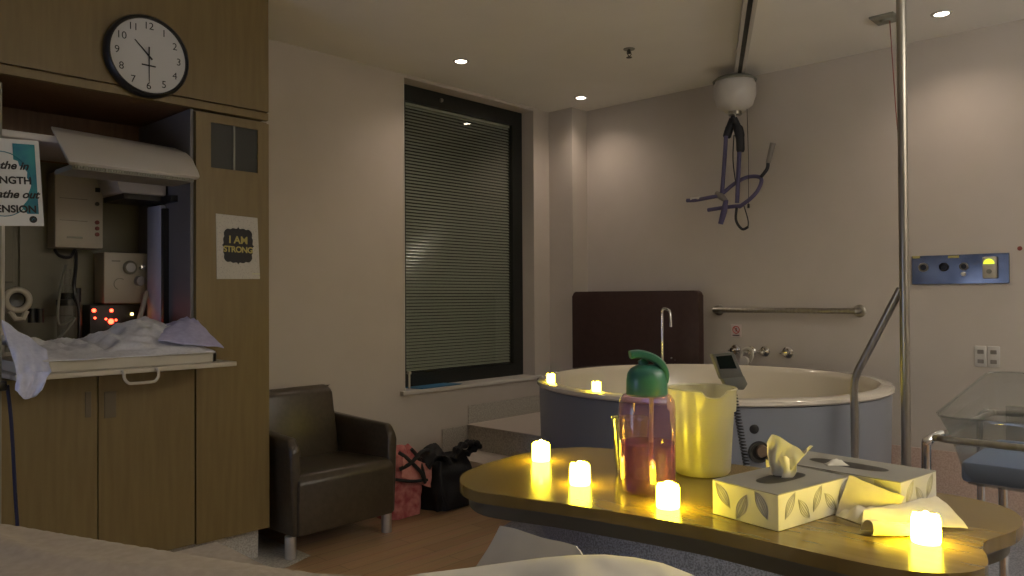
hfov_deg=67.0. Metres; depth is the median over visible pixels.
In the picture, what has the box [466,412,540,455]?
step
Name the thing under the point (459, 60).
recessed light
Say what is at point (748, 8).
track
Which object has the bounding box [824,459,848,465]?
tissue
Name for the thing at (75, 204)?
control box
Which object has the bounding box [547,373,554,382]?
candle
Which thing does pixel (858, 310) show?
grab bar
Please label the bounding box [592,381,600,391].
candle
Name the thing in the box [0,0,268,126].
upper cabinet
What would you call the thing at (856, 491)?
paper towel
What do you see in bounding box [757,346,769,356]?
valve
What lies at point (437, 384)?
folder
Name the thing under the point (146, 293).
holder
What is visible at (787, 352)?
valve
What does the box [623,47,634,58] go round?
sprinkler
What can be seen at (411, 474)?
tote bag
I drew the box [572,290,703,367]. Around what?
panel
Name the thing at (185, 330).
folded cloth
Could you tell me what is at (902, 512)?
paper towel
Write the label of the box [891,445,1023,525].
baseboard
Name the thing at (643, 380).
water bottle
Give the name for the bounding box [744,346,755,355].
valve
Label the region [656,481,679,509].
candle
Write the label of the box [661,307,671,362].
gooseneck faucet
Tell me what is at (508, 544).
sheet
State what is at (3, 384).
stand
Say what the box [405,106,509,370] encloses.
blind
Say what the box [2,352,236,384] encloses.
tray
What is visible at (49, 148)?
shelf
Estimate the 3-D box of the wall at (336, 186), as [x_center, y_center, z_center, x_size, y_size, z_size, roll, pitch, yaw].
[-1.874,-0.067,4.183,0.550,2.850,6.950,-1,-1,43]
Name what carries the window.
in the wall at (336, 186)
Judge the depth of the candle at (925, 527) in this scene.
1.07 m
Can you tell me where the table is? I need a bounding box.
[460,447,1022,575]
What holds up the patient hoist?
hanging from the track
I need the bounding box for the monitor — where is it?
[82,304,140,337]
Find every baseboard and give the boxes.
[442,395,539,451]
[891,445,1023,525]
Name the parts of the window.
pane, sill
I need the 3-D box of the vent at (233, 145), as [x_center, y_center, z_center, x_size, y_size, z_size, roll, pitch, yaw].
[-1.354,-0.679,3.763,0.006,0.215,0.241,-1,-1,43]
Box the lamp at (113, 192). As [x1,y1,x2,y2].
[96,179,165,205]
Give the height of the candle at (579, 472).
0.044 m
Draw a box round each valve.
[728,345,739,354]
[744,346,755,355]
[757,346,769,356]
[780,347,793,357]
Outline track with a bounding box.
[734,0,757,72]
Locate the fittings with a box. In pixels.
[27,308,43,322]
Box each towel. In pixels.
[2,316,215,361]
[835,505,872,524]
[836,475,904,513]
[861,519,909,535]
[862,496,967,528]
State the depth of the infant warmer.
3.43 m
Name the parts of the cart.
post, rail, post, mattress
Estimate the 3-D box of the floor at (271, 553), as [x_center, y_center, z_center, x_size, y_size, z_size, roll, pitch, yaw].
[-2.596,1.349,2.735,0.840,0.012,3.860,-1,-1,43]
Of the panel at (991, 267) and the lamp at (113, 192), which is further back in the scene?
the panel at (991, 267)
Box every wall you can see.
[261,39,587,451]
[587,19,1023,453]
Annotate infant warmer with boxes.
[2,127,199,357]
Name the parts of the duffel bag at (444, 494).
handle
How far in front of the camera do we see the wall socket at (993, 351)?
4.44 m
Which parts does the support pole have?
hand rail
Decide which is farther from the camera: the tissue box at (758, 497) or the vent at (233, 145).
the vent at (233, 145)
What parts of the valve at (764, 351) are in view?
handle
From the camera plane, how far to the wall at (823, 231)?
5.03 m
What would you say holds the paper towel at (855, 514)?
on the table
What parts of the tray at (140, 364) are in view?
handle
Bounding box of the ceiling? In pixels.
[268,0,1023,111]
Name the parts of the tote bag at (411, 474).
handle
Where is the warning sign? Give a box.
[731,324,741,336]
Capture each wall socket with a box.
[975,346,986,366]
[987,346,999,367]
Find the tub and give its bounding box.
[535,363,895,575]
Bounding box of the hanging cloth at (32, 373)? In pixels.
[2,320,50,398]
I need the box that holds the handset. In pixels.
[710,352,749,465]
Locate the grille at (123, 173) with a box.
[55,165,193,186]
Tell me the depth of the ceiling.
4.60 m
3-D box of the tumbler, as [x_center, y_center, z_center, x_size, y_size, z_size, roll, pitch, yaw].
[0.233,0.309,1.523,0.075,0.109,0.075,-1,-1,43]
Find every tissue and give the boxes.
[767,434,812,477]
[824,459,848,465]
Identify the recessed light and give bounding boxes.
[453,58,468,63]
[574,96,587,99]
[930,10,952,17]
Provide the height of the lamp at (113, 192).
0.130 m
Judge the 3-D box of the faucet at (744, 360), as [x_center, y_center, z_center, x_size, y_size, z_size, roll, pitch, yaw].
[1.609,0.475,5.418,0.100,0.132,0.203,0,-1,-7]
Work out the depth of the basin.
4.70 m
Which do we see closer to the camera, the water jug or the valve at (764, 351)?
the water jug
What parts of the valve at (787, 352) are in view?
handle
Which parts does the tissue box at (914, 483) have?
panel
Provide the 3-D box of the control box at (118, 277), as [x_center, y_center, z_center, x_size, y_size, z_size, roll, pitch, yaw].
[-1.951,-0.049,3.892,0.165,0.251,0.229,-1,-1,43]
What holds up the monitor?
on the tray at (140, 364)
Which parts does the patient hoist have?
spreader arm, spreader arm, lift cord, curved frame, emergency cord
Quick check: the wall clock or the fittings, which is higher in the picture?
the wall clock
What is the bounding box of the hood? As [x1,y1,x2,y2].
[51,127,199,179]
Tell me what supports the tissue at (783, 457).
on the tissue box at (758, 497)
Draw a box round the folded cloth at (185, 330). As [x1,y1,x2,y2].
[158,316,223,347]
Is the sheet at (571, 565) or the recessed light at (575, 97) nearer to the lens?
the sheet at (571, 565)
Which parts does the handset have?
coiled cord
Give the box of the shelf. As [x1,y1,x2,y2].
[2,129,67,162]
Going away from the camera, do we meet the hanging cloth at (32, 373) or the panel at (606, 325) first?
the hanging cloth at (32, 373)
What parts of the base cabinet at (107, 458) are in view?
door, pull, pull, door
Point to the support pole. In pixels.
(901, 294)
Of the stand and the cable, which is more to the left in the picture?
the stand
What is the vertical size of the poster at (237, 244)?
0.312 m
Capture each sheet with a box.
[410,554,693,575]
[476,526,582,566]
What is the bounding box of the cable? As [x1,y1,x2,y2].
[53,249,80,338]
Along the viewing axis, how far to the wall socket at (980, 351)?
4.49 m
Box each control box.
[47,172,102,249]
[94,252,146,302]
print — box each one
[715,482,767,518]
[785,479,846,519]
[906,473,932,502]
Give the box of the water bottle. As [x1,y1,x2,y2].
[619,350,675,493]
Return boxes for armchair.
[268,384,396,559]
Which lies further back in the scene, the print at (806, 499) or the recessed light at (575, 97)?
the recessed light at (575, 97)
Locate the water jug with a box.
[667,383,737,477]
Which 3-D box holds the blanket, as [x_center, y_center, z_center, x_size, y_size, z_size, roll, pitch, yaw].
[-0.259,0.555,0.636,2.502,0.318,1.300,-1,-1,43]
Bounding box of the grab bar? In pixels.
[712,304,865,316]
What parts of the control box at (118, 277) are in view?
flow knob, chrome knob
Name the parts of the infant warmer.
support post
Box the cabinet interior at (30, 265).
[2,106,193,351]
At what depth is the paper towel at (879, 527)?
1.12 m
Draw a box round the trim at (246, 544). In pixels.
[168,530,257,557]
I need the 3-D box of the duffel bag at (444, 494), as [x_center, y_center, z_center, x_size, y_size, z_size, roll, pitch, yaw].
[-0.396,1.150,4.815,0.282,0.409,0.476,-1,-1,43]
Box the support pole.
[850,0,911,466]
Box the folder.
[406,383,462,388]
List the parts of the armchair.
armrest, leg, backrest, seat, armrest, leg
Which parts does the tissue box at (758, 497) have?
panel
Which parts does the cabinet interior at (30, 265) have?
access panel, panel, panel, panel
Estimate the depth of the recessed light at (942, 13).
4.26 m
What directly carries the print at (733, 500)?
attached to the tissue box at (758, 497)
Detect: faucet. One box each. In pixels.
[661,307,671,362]
[733,347,753,364]
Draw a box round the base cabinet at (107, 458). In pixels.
[1,369,194,550]
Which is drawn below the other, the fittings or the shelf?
the fittings
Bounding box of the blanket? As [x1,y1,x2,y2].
[0,524,360,575]
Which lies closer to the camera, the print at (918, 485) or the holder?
the print at (918, 485)
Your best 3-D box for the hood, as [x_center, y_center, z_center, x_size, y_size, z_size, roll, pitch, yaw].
[-1.676,-0.592,3.417,0.376,0.218,0.626,-1,-1,43]
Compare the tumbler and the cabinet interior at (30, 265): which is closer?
the tumbler
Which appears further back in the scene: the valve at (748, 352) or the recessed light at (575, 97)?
the recessed light at (575, 97)
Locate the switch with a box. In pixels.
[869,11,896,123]
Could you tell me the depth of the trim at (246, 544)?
3.82 m
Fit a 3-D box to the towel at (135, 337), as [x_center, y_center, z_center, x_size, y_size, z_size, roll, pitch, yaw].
[-1.737,0.205,3.307,0.554,0.157,0.737,-1,-1,43]
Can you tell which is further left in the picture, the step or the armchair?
the armchair
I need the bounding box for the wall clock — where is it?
[102,14,188,98]
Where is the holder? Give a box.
[137,291,148,318]
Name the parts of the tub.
panel, control knob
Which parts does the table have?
under frame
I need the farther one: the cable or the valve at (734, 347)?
the valve at (734, 347)
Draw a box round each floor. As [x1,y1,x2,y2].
[251,534,310,567]
[258,505,509,575]
[464,449,510,467]
[504,521,1023,575]
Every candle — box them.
[532,440,549,461]
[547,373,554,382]
[569,461,590,486]
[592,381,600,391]
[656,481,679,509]
[910,511,941,546]
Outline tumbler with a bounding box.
[611,417,648,472]
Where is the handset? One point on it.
(727, 368)
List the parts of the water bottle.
flip handle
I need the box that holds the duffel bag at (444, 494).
[420,439,481,511]
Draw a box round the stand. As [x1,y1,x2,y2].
[0,82,18,525]
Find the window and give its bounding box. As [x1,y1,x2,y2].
[400,77,540,395]
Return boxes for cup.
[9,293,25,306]
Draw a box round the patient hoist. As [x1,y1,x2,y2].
[686,73,775,230]
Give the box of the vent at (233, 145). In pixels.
[211,123,256,172]
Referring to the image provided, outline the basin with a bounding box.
[537,363,895,406]
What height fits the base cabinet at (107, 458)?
0.830 m
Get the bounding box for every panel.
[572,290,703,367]
[912,253,1009,284]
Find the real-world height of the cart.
1.039 m
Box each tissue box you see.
[712,466,848,531]
[766,450,935,502]
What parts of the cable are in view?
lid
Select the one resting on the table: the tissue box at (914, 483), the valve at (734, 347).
the tissue box at (914, 483)
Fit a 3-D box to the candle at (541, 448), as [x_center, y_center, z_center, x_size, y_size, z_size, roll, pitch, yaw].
[0.062,0.345,1.647,0.039,0.044,0.039,-1,-1,43]
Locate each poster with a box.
[0,138,43,225]
[216,214,259,278]
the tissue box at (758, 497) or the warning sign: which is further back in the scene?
the warning sign
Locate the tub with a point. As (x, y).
(804, 407)
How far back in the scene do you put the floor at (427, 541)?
4.06 m
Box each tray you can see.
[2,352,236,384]
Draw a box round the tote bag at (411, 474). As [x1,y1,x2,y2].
[377,444,431,519]

